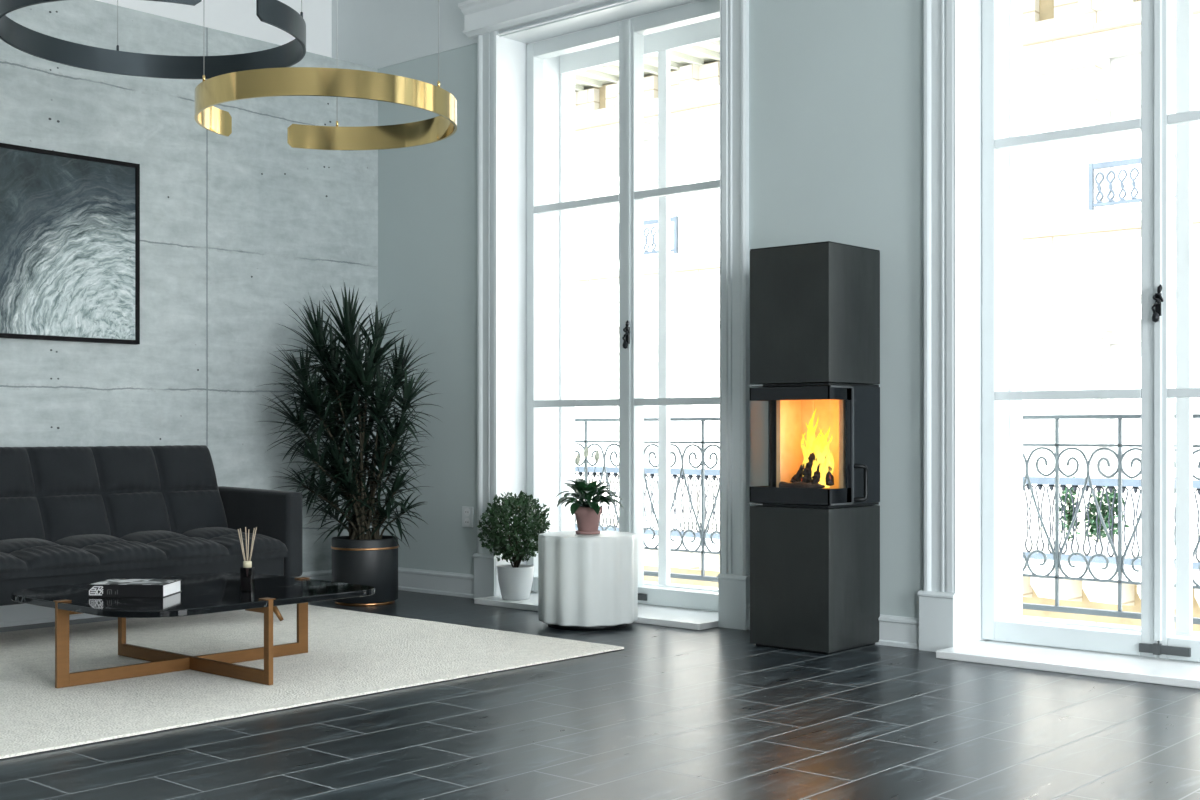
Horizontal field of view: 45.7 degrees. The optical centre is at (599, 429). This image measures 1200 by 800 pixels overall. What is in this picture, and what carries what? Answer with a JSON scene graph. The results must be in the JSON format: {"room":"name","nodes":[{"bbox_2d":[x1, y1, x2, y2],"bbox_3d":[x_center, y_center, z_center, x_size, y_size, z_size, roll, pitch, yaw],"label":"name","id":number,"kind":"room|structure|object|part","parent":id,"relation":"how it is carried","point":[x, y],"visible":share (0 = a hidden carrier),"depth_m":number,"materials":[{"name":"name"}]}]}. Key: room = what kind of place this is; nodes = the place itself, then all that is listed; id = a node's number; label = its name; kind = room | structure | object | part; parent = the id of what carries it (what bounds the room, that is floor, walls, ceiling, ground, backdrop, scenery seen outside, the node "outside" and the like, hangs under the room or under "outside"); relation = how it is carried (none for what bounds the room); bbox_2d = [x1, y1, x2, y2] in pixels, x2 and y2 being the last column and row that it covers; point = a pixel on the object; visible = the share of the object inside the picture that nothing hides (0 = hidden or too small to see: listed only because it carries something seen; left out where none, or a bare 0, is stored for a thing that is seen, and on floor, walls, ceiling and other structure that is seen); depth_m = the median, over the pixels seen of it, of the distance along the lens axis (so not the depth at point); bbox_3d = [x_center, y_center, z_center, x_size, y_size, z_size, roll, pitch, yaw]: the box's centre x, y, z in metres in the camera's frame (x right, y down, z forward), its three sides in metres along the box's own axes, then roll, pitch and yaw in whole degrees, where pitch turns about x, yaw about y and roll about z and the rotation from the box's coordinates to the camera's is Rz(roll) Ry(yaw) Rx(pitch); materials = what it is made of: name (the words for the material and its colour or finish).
{"room":"living room","nodes":[
{"label":"living room","id":0,"kind":"room"},
{"bbox_2d":[0,0,377,571],"bbox_3d":[-4.183,-0.650,6.287,0.437,3.300,7.850,0,0,42],"label":"wall","id":1,"kind":"structure","parent":0,"point":[243,226],"depth_m":8.10,"materials":[{"name":"concrete"}]},
{"bbox_2d":[0,143,139,344],"bbox_3d":[-2.992,-0.960,7.270,0.040,0.984,1.401,0,0,42],"label":"framed painting","id":2,"kind":"object","parent":1,"relation":"attached to","point":[70,223],"visible":1,"depth_m":7.48,"materials":[{"name":"fabric"}]},
{"bbox_2d":[0,570,331,627],"bbox_3d":[-4.017,0.931,6.127,0.025,0.138,7.830,0,0,42],"label":"baseboard","id":3,"kind":"structure","parent":1,"relation":"attached to","point":[17,614],"depth_m":7.35,"materials":[{"name":"paint"}]},
{"bbox_2d":[96,0,331,57],"bbox_3d":[-4.499,-1.050,6.568,0.350,4.100,7.850,0,0,42],"label":"ceiling","id":4,"kind":"structure","parent":0,"point":[238,17],"depth_m":8.88,"materials":[{"name":"paint"}]},
{"bbox_2d":[0,590,1199,799],"bbox_3d":[-0.625,1.125,3.363,10.400,0.250,8.800,0,0,42],"label":"floor","id":5,"kind":"structure","parent":0,"point":[674,713],"depth_m":4.63,"materials":[{"name":"black tile"}]},
{"bbox_2d":[0,604,623,759],"bbox_3d":[-2.038,0.994,6.005,2.584,0.013,3.581,0,0,42],"label":"area rug","id":6,"kind":"object","parent":5,"relation":"on","point":[351,654],"visible":0.85,"depth_m":6.00,"materials":[{"name":"carpet"}]},
{"bbox_2d":[0,445,302,620],"bbox_3d":[-2.629,0.536,6.924,0.921,0.905,2.351,0,0,42],"label":"sofa","id":7,"kind":"object","parent":6,"relation":"on","point":[69,515],"visible":0.98,"depth_m":7.21,"materials":[{"name":"grey fabric"}]},
{"bbox_3d":[-2.832,0.337,7.094,0.392,0.508,2.080,0,0,42],"label":"backrest","id":8,"kind":"part","parent":7,"relation":"part of","materials":[{"name":"grey fabric"}]},
{"bbox_3d":[-2.541,0.593,6.856,0.586,0.145,2.111,0,0,42],"label":"seat","id":9,"kind":"part","parent":7,"relation":"part of","materials":[{"name":"grey fabric"}]},
{"bbox_3d":[-1.881,0.547,7.759,0.745,0.462,0.108,0,0,42],"label":"armrest","id":10,"kind":"part","parent":7,"relation":"part of","materials":[{"name":"grey fabric"}]},
{"bbox_2d":[11,573,374,687],"bbox_3d":[-1.687,0.820,5.878,1.115,0.333,1.172,0,0,42],"label":"coffee table","id":11,"kind":"object","parent":6,"relation":"on","point":[202,593],"visible":0.85,"depth_m":5.67,"materials":[{"name":"black stone"}]},
{"bbox_2d":[88,579,181,597],"bbox_3d":[-1.858,0.633,5.705,0.300,0.051,0.217,0,0,3],"label":"book","id":12,"kind":"object","parent":11,"relation":"on","point":[128,588],"visible":1,"depth_m":5.60,"materials":[{"name":"black paper"}]},
{"bbox_2d":[89,586,102,594],"bbox_3d":[-1.981,0.632,5.604,0.058,0.036,0.001,0,0,3],"label":"print","id":13,"kind":"object","parent":12,"relation":"attached to","point":[93,590],"depth_m":5.60},
{"bbox_3d":[-1.688,0.820,5.879,0.044,0.333,1.172,0,0,42],"label":"frame","id":14,"kind":"part","parent":11,"relation":"part of","materials":[{"name":"brown wood"}]},
{"bbox_3d":[-1.688,0.820,5.878,1.115,0.333,0.044,0,0,42],"label":"frame","id":15,"kind":"part","parent":11,"relation":"part of","materials":[{"name":"brown wood"}]},
{"bbox_2d":[238,527,256,590],"bbox_3d":[-1.445,0.528,5.833,0.083,0.260,0.048,0,0,4],"label":"reed diffuser","id":16,"kind":"object","parent":11,"relation":"on","point":[247,572],"visible":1,"depth_m":5.82,"materials":[{"name":"black glass"}]},
{"bbox_2d":[240,567,254,590],"bbox_3d":[-1.444,0.610,5.833,0.048,0.096,0.048,0,0,4],"label":"bottle","id":17,"kind":"object","parent":16,"relation":"on","point":[247,574],"depth_m":5.81,"materials":[{"name":"black glass"}]},
{"bbox_2d":[256,282,442,605],"bbox_3d":[-1.440,0.056,8.210,1.054,1.888,0.811,0,0,-19],"label":"dracaena","id":18,"kind":"object","parent":5,"relation":"on","point":[370,558],"visible":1,"depth_m":8.14,"materials":[{"name":"green plant"}]},
{"bbox_2d":[332,535,397,603],"bbox_3d":[-1.361,0.803,8.249,0.380,0.362,0.380,0,0,42],"label":"planter","id":19,"kind":"object","parent":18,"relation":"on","point":[369,560],"depth_m":8.09,"materials":[{"name":"black ceramic"}]},
{"bbox_2d":[538,531,637,630],"bbox_3d":[-0.060,0.766,7.300,0.500,0.468,0.500,0,0,42],"label":"side table","id":20,"kind":"object","parent":5,"relation":"on","point":[586,582],"visible":0.99,"depth_m":7.08,"materials":[{"name":"white paint"}]},
{"bbox_2d":[555,446,622,534],"bbox_3d":[-0.072,0.307,7.303,0.343,0.450,0.344,0,0,-20],"label":"peace lily","id":21,"kind":"object","parent":20,"relation":"on","point":[588,512],"visible":1,"depth_m":7.25,"materials":[{"name":"green plant"}]},
{"bbox_3d":[-0.052,0.274,7.305,0.178,0.260,0.165,0,0,22],"label":"stem","id":22,"kind":"part","parent":21,"relation":"part of","materials":[{"name":"green plant"}]},
{"bbox_2d":[574,506,601,531],"bbox_3d":[-0.062,0.458,7.300,0.149,0.132,0.149,0,0,42],"label":"pot","id":23,"kind":"object","parent":21,"relation":"on","point":[587,519],"depth_m":7.25,"materials":[{"name":"pink ceramic"}]},
{"bbox_2d":[749,241,879,653],"bbox_3d":[1.018,0.081,6.608,0.483,1.838,0.441,0,0,42],"label":"wood stove","id":24,"kind":"object","parent":5,"relation":"on","point":[815,307],"visible":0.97,"depth_m":6.47,"materials":[{"name":"black metal"}]},
{"bbox_2d":[790,461,805,482],"bbox_3d":[0.943,0.176,6.625,0.122,0.152,0.046,0,0,24],"label":"log","id":25,"kind":"object","parent":24,"relation":"on","point":[797,477],"visible":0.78,"depth_m":6.62,"materials":[{"name":"black wood"}]},
{"bbox_3d":[0.921,0.069,6.537,0.430,0.530,0.200,0,0,42],"label":"door","id":26,"kind":"part","parent":24,"relation":"part of","materials":[{"name":"black glass"}]},
{"bbox_2d":[779,481,824,488],"bbox_3d":[0.927,0.257,6.532,0.244,0.040,0.037,0,0,42],"label":"log","id":27,"kind":"object","parent":24,"relation":"on","point":[781,484],"visible":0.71,"depth_m":6.52,"materials":[{"name":"wood"}]},
{"bbox_2d":[801,452,816,482],"bbox_3d":[0.969,0.166,6.570,0.066,0.175,0.088,0,0,42],"label":"log","id":28,"kind":"object","parent":24,"relation":"in","point":[807,472],"visible":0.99,"depth_m":6.55,"materials":[{"name":"black wood"}]},
{"bbox_3d":[1.001,-0.835,6.627,0.426,0.006,0.436,0,0,42],"label":"plate","id":29,"kind":"part","parent":24,"relation":"part of","materials":[{"name":"black metal"}]},
{"bbox_2d":[811,463,821,483],"bbox_3d":[0.998,0.196,6.527,0.041,0.116,0.094,0,0,42],"label":"log","id":30,"kind":"object","parent":24,"relation":"in","point":[816,477],"visible":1,"depth_m":6.50,"materials":[{"name":"black wood"}]},
{"bbox_2d":[801,409,833,487],"bbox_3d":[0.995,0.082,6.588,0.168,0.368,0.107,0,0,42],"label":"fire","id":31,"kind":"object","parent":24,"relation":"in","point":[819,446],"visible":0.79,"depth_m":6.55,"materials":[{"name":"yellow"}]},
{"bbox_2d":[823,455,833,485],"bbox_3d":[1.046,0.175,6.564,0.053,0.163,0.108,0,0,-5],"label":"log","id":32,"kind":"object","parent":24,"relation":"on","point":[829,478],"visible":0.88,"depth_m":6.53,"materials":[{"name":"black wood"}]},
{"bbox_3d":[1.184,0.240,6.470,0.072,0.174,0.031,0,0,-4],"label":"handle","id":33,"kind":"part","parent":24,"relation":"part of","materials":[{"name":"black metal"}]},
{"bbox_2d":[378,0,982,645],"bbox_3d":[2.080,-1.050,6.410,10.400,4.100,0.650,0,0,42],"label":"wall","id":34,"kind":"structure","parent":0,"point":[836,86],"depth_m":7.03,"materials":[{"name":"paint"}]},
{"bbox_2d":[398,567,473,598],"bbox_3d":[-1.079,0.931,8.763,0.919,0.138,0.025,0,0,42],"label":"baseboard","id":35,"kind":"structure","parent":34,"relation":"attached to","point":[414,580],"depth_m":8.68,"materials":[{"name":"paint"}]},
{"bbox_2d":[462,506,473,527],"bbox_3d":[-0.791,0.520,8.516,0.094,0.124,0.013,0,0,42],"label":"wall socket","id":36,"kind":"object","parent":34,"relation":"attached to","point":[467,512],"visible":1,"depth_m":8.51,"materials":[{"name":"plastic"}]},
{"bbox_2d":[464,508,469,515],"bbox_3d":[-0.794,0.490,8.513,0.048,0.048,0.004,0,0,42],"label":"outlet","id":37,"kind":"object","parent":36,"relation":"attached to","point":[466,510],"depth_m":8.51,"materials":[{"name":"white plastic"}]},
{"bbox_2d":[464,518,469,525],"bbox_3d":[-0.794,0.550,8.513,0.048,0.048,0.004,0,0,42],"label":"outlet","id":38,"kind":"object","parent":36,"relation":"attached to","point":[466,520],"depth_m":8.51,"materials":[{"name":"white plastic"}]},
{"bbox_2d":[332,0,639,68],"bbox_3d":[1.881,-2.700,6.149,9.750,0.800,0.006,0,0,42],"label":"trim","id":39,"kind":"structure","parent":34,"relation":"attached to","point":[377,34],"depth_m":8.95,"materials":[{"name":"paint"}]},
{"bbox_2d":[458,0,616,38],"bbox_3d":[-0.021,-2.433,7.756,2.080,0.205,0.116,0,0,42],"label":"trim","id":40,"kind":"structure","parent":34,"relation":"attached to","point":[481,17],"depth_m":8.20,"materials":[{"name":"white paint"}]},
{"bbox_2d":[474,592,717,629],"bbox_3d":[0.169,0.999,7.970,1.630,0.063,0.855,0,0,42],"label":"trim","id":41,"kind":"structure","parent":34,"relation":"attached to","point":[660,615],"depth_m":7.51,"materials":[{"name":"stone"}]},
{"bbox_2d":[477,490,550,599],"bbox_3d":[-0.478,0.656,8.167,0.447,0.622,0.438,0,0,42],"label":"potted plant","id":42,"kind":"object","parent":41,"relation":"on","point":[515,579],"visible":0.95,"depth_m":8.08,"materials":[{"name":"green plant"}]},
{"bbox_3d":[-0.480,0.629,8.169,0.304,0.380,0.292,0,0,42],"label":"stem","id":43,"kind":"part","parent":42,"relation":"part of","materials":[{"name":"plant"}]},
{"bbox_2d":[497,564,533,599],"bbox_3d":[-0.483,0.873,8.165,0.214,0.188,0.214,0,0,42],"label":"pot","id":44,"kind":"object","parent":42,"relation":"on","point":[515,581],"depth_m":8.09,"materials":[{"name":"white ceramic"}]},
{"bbox_2d":[496,0,720,610],"bbox_3d":[0.227,-0.670,8.036,1.630,3.279,0.680,0,0,42],"label":"window","id":45,"kind":"structure","parent":34,"relation":"in","point":[536,204],"depth_m":8.35,"materials":[{"name":"white paint"}]},
{"bbox_3d":[0.201,-0.671,8.007,1.630,3.277,0.098,0,0,42],"label":"frame","id":46,"kind":"part","parent":45,"relation":"part of","materials":[{"name":"white paint"}]},
{"bbox_3d":[0.148,-0.531,7.934,0.049,0.158,0.034,0,0,42],"label":"handle","id":47,"kind":"part","parent":45,"relation":"part of","materials":[{"name":"metal"}]},
{"bbox_2d":[473,0,749,629],"bbox_3d":[0.004,-0.665,7.784,1.978,3.330,0.052,0,0,42],"label":"trim","id":48,"kind":"structure","parent":34,"relation":"attached to","point":[734,578],"depth_m":7.21,"materials":[{"name":"paint"}]},
{"bbox_2d":[748,603,918,648],"bbox_3d":[1.116,0.931,6.815,0.980,0.138,0.025,0,0,42],"label":"baseboard","id":49,"kind":"structure","parent":34,"relation":"attached to","point":[897,631],"depth_m":6.58,"materials":[{"name":"paint"}]},
{"bbox_2d":[917,0,958,651],"bbox_3d":[2.199,-0.665,5.836,1.978,3.330,0.052,0,0,42],"label":"trim","id":50,"kind":"structure","parent":34,"relation":"attached to","point":[937,597],"depth_m":6.43,"materials":[{"name":"paint"}]},
{"bbox_2d":[936,640,1199,688],"bbox_3d":[2.364,0.999,6.022,1.630,0.063,0.855,0,0,42],"label":"trim","id":51,"kind":"structure","parent":34,"relation":"attached to","point":[1145,669],"depth_m":5.98,"materials":[{"name":"paint"}]},
{"bbox_2d":[955,0,1199,661],"bbox_3d":[2.422,-0.670,6.087,1.630,3.279,0.680,0,0,42],"label":"window","id":52,"kind":"structure","parent":34,"relation":"in","point":[990,140],"depth_m":6.41,"materials":[{"name":"white paint"}]},
{"bbox_3d":[2.396,-0.671,6.058,1.630,3.277,0.098,0,0,42],"label":"frame","id":53,"kind":"part","parent":52,"relation":"part of","materials":[{"name":"white paint"}]},
{"bbox_3d":[2.342,-0.531,5.985,0.049,0.158,0.034,0,0,42],"label":"handle","id":54,"kind":"part","parent":52,"relation":"part of","materials":[{"name":"metal"}]},
{"bbox_3d":[-0.625,-3.250,3.363,10.400,0.300,8.800,0,0,42],"label":"ceiling","id":55,"kind":"structure","parent":0,"visible":0},
{"bbox_2d":[0,0,305,78],"bbox_3d":[-1.786,-2.315,5.708,1.182,1.530,1.188,0,0,42],"label":"pendant","id":56,"kind":"object","parent":55,"relation":"hanging from","point":[276,13],"visible":0.93,"depth_m":6.09,"materials":[{"name":"metal"}]},
{"bbox_2d":[194,0,456,150],"bbox_3d":[-1.066,-2.140,5.607,0.997,1.880,1.012,0,0,42],"label":"pendant","id":57,"kind":"object","parent":55,"relation":"hanging from","point":[286,81],"visible":1,"depth_m":5.31,"materials":[{"name":"gold metal"}]},
{"label":"outside","id":58,"kind":"structure","parent":0,"visible":0},
{"bbox_3d":[1.302,8.150,15.024,42.000,0.300,11.000,0,0,42],"label":"ground","id":59,"kind":"structure","parent":58,"visible":0},
{"bbox_2d":[575,0,1199,633],"bbox_3d":[6.815,0.850,20.587,36.860,14.300,7.360,0,0,42],"label":"apartment building","id":60,"kind":"structure","parent":59,"relation":"on","point":[1082,58],"depth_m":18.39,"materials":[{"name":"paint"}]},
{"bbox_2d":[644,134,680,254],"bbox_3d":[1.077,-3.880,23.047,1.150,2.320,0.020,0,0,42],"label":"window","id":61,"kind":"structure","parent":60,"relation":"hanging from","point":[650,145],"depth_m":23.17,"materials":[{"name":"clear glass"}]},
{"bbox_2d":[644,361,680,523],"bbox_3d":[1.077,0.110,23.047,1.150,3.020,0.020,0,0,42],"label":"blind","id":62,"kind":"object","parent":60,"relation":"hanging from","point":[650,368],"depth_m":23.17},
{"bbox_3d":[5.346,-5.510,19.203,36.500,0.420,0.380,0,0,42],"label":"frieze panel","id":63,"kind":"part","parent":60,"relation":"part of","materials":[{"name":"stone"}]},
{"bbox_3d":[4.609,1.090,18.373,36.500,1.020,0.100,0,0,42],"label":"balustrade rail","id":64,"kind":"part","parent":60,"relation":"part of","materials":[{"name":"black metal"}]},
{"bbox_2d":[1054,476,1082,553],"bbox_3d":[5.847,1.097,17.762,0.341,1.046,0.335,0,0,42],"label":"potted shrub","id":65,"kind":"object","parent":60,"relation":"on","point":[1068,513],"visible":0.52,"depth_m":17.70,"materials":[{"name":"green plant"}]},
{"bbox_2d":[1059,540,1076,553],"bbox_3d":[5.836,1.500,17.752,0.240,0.240,0.240,0,0,42],"label":"pot","id":66,"kind":"object","parent":65,"relation":"on","point":[1074,546],"depth_m":17.66,"materials":[{"name":"white ceramic"}]},
{"bbox_2d":[1084,491,1108,555],"bbox_3d":[6.123,1.184,17.511,0.370,0.873,0.311,0,0,42],"label":"potted shrub","id":67,"kind":"object","parent":60,"relation":"on","point":[1092,508],"visible":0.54,"depth_m":17.48,"materials":[{"name":"green plant"}]},
{"bbox_2d":[1088,542,1107,555],"bbox_3d":[6.113,1.500,17.506,0.240,0.240,0.240,0,0,42],"label":"pot","id":68,"kind":"object","parent":67,"relation":"on","point":[1098,548],"depth_m":17.43,"materials":[{"name":"white ceramic"}]},
{"bbox_2d":[1097,476,1128,556],"bbox_3d":[6.250,1.091,17.372,0.336,1.057,0.330,0,0,-22],"label":"potted shrub","id":69,"kind":"object","parent":60,"relation":"on","point":[1110,495],"visible":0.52,"depth_m":17.35,"materials":[{"name":"green plant"}]},
{"bbox_2d":[1103,542,1122,556],"bbox_3d":[6.255,1.500,17.380,0.240,0.240,0.240,0,0,42],"label":"pot","id":70,"kind":"object","parent":69,"relation":"on","point":[1110,550],"depth_m":17.31,"materials":[{"name":"white ceramic"}]},
{"bbox_2d":[1110,47,1175,205],"bbox_3d":[6.910,-3.880,17.868,1.150,2.320,0.020,0,0,42],"label":"window","id":71,"kind":"structure","parent":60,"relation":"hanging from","point":[1125,70],"depth_m":18.07,"materials":[{"name":"clear glass"}]},
{"bbox_2d":[1110,341,1175,550],"bbox_3d":[6.910,0.110,17.868,1.150,3.020,0.020,0,0,42],"label":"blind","id":72,"kind":"object","parent":60,"relation":"hanging from","point":[1125,358],"depth_m":18.05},
{"bbox_3d":[1.701,4.580,7.188,12.000,6.840,0.050,0,0,42],"label":"wall","id":73,"kind":"structure","parent":0,"visible":0},
{"bbox_3d":[1.904,1.095,7.416,12.000,0.130,0.620,0,0,42],"label":"trim","id":74,"kind":"structure","parent":73,"relation":"attached to","visible":0},
{"bbox_2d":[575,414,1199,624],"bbox_3d":[0.879,0.476,8.580,7.822,1.107,0.040,0,0,42],"label":"balcony railing","id":75,"kind":"object","parent":74,"relation":"on","point":[1119,558],"visible":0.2,"depth_m":7.28,"materials":[{"name":"metal"}]},
{"bbox_3d":[-0.215,0.424,9.551,0.327,0.676,0.022,0,0,42],"label":"scroll panel","id":76,"kind":"part","parent":75,"relation":"part of","materials":[{"name":"paint"}]},
{"bbox_3d":[-0.093,0.424,9.443,0.022,0.980,0.021,0,0,42],"label":"post","id":77,"kind":"part","parent":75,"relation":"part of","materials":[{"name":"metal"}]},
{"bbox_3d":[0.028,0.424,9.335,0.327,0.676,0.022,0,0,42],"label":"scroll panel","id":78,"kind":"part","parent":75,"relation":"part of","materials":[{"name":"paint"}]},
{"bbox_3d":[0.271,0.424,9.120,0.327,0.676,0.022,0,0,42],"label":"scroll panel","id":79,"kind":"part","parent":75,"relation":"part of","materials":[{"name":"paint"}]},
{"bbox_3d":[0.514,0.424,8.904,0.327,0.676,0.022,0,0,42],"label":"scroll panel","id":80,"kind":"part","parent":75,"relation":"part of","materials":[{"name":"paint"}]},
{"bbox_3d":[0.636,0.424,8.796,0.022,0.980,0.021,0,0,42],"label":"post","id":81,"kind":"part","parent":75,"relation":"part of","materials":[{"name":"metal"}]},
{"bbox_3d":[0.757,0.424,8.688,0.327,0.676,0.022,0,0,42],"label":"scroll panel","id":82,"kind":"part","parent":75,"relation":"part of","materials":[{"name":"paint"}]},
{"bbox_3d":[0.878,-0.067,8.581,7.799,0.021,0.040,0,0,42],"label":"handrail","id":83,"kind":"part","parent":75,"relation":"part of","materials":[{"name":"metal"}]},
{"bbox_3d":[0.878,0.077,8.581,7.799,0.014,0.016,0,0,42],"label":"cross rail","id":84,"kind":"part","parent":75,"relation":"part of","materials":[{"name":"metal"}]},
{"bbox_3d":[0.878,0.753,8.581,7.799,0.013,0.016,0,0,42],"label":"cross rail","id":85,"kind":"part","parent":75,"relation":"part of","materials":[{"name":"metal"}]},
{"bbox_3d":[0.878,0.914,8.581,7.799,0.028,0.040,0,0,42],"label":"rail","id":86,"kind":"part","parent":75,"relation":"part of","materials":[{"name":"metal"}]},
{"bbox_3d":[2.216,0.424,7.394,0.327,0.676,0.022,0,0,42],"label":"scroll panel","id":87,"kind":"part","parent":75,"relation":"part of","materials":[{"name":"paint"}]},
{"bbox_3d":[2.337,0.424,7.286,0.022,0.980,0.021,0,0,42],"label":"post","id":88,"kind":"part","parent":75,"relation":"part of","materials":[{"name":"metal"}]},
{"bbox_3d":[2.459,0.424,7.178,0.327,0.676,0.022,0,0,42],"label":"scroll panel","id":89,"kind":"part","parent":75,"relation":"part of","materials":[{"name":"paint"}]},
{"bbox_3d":[2.580,0.424,7.070,0.022,0.980,0.021,0,0,42],"label":"post","id":90,"kind":"part","parent":75,"relation":"part of","materials":[{"name":"metal"}]},
{"bbox_3d":[2.702,0.424,6.962,0.327,0.676,0.022,0,0,42],"label":"scroll panel","id":91,"kind":"part","parent":75,"relation":"part of","materials":[{"name":"paint"}]},
{"bbox_3d":[2.945,0.424,6.746,0.327,0.676,0.022,0,0,42],"label":"scroll panel","id":92,"kind":"part","parent":75,"relation":"part of","materials":[{"name":"paint"}]}
]}

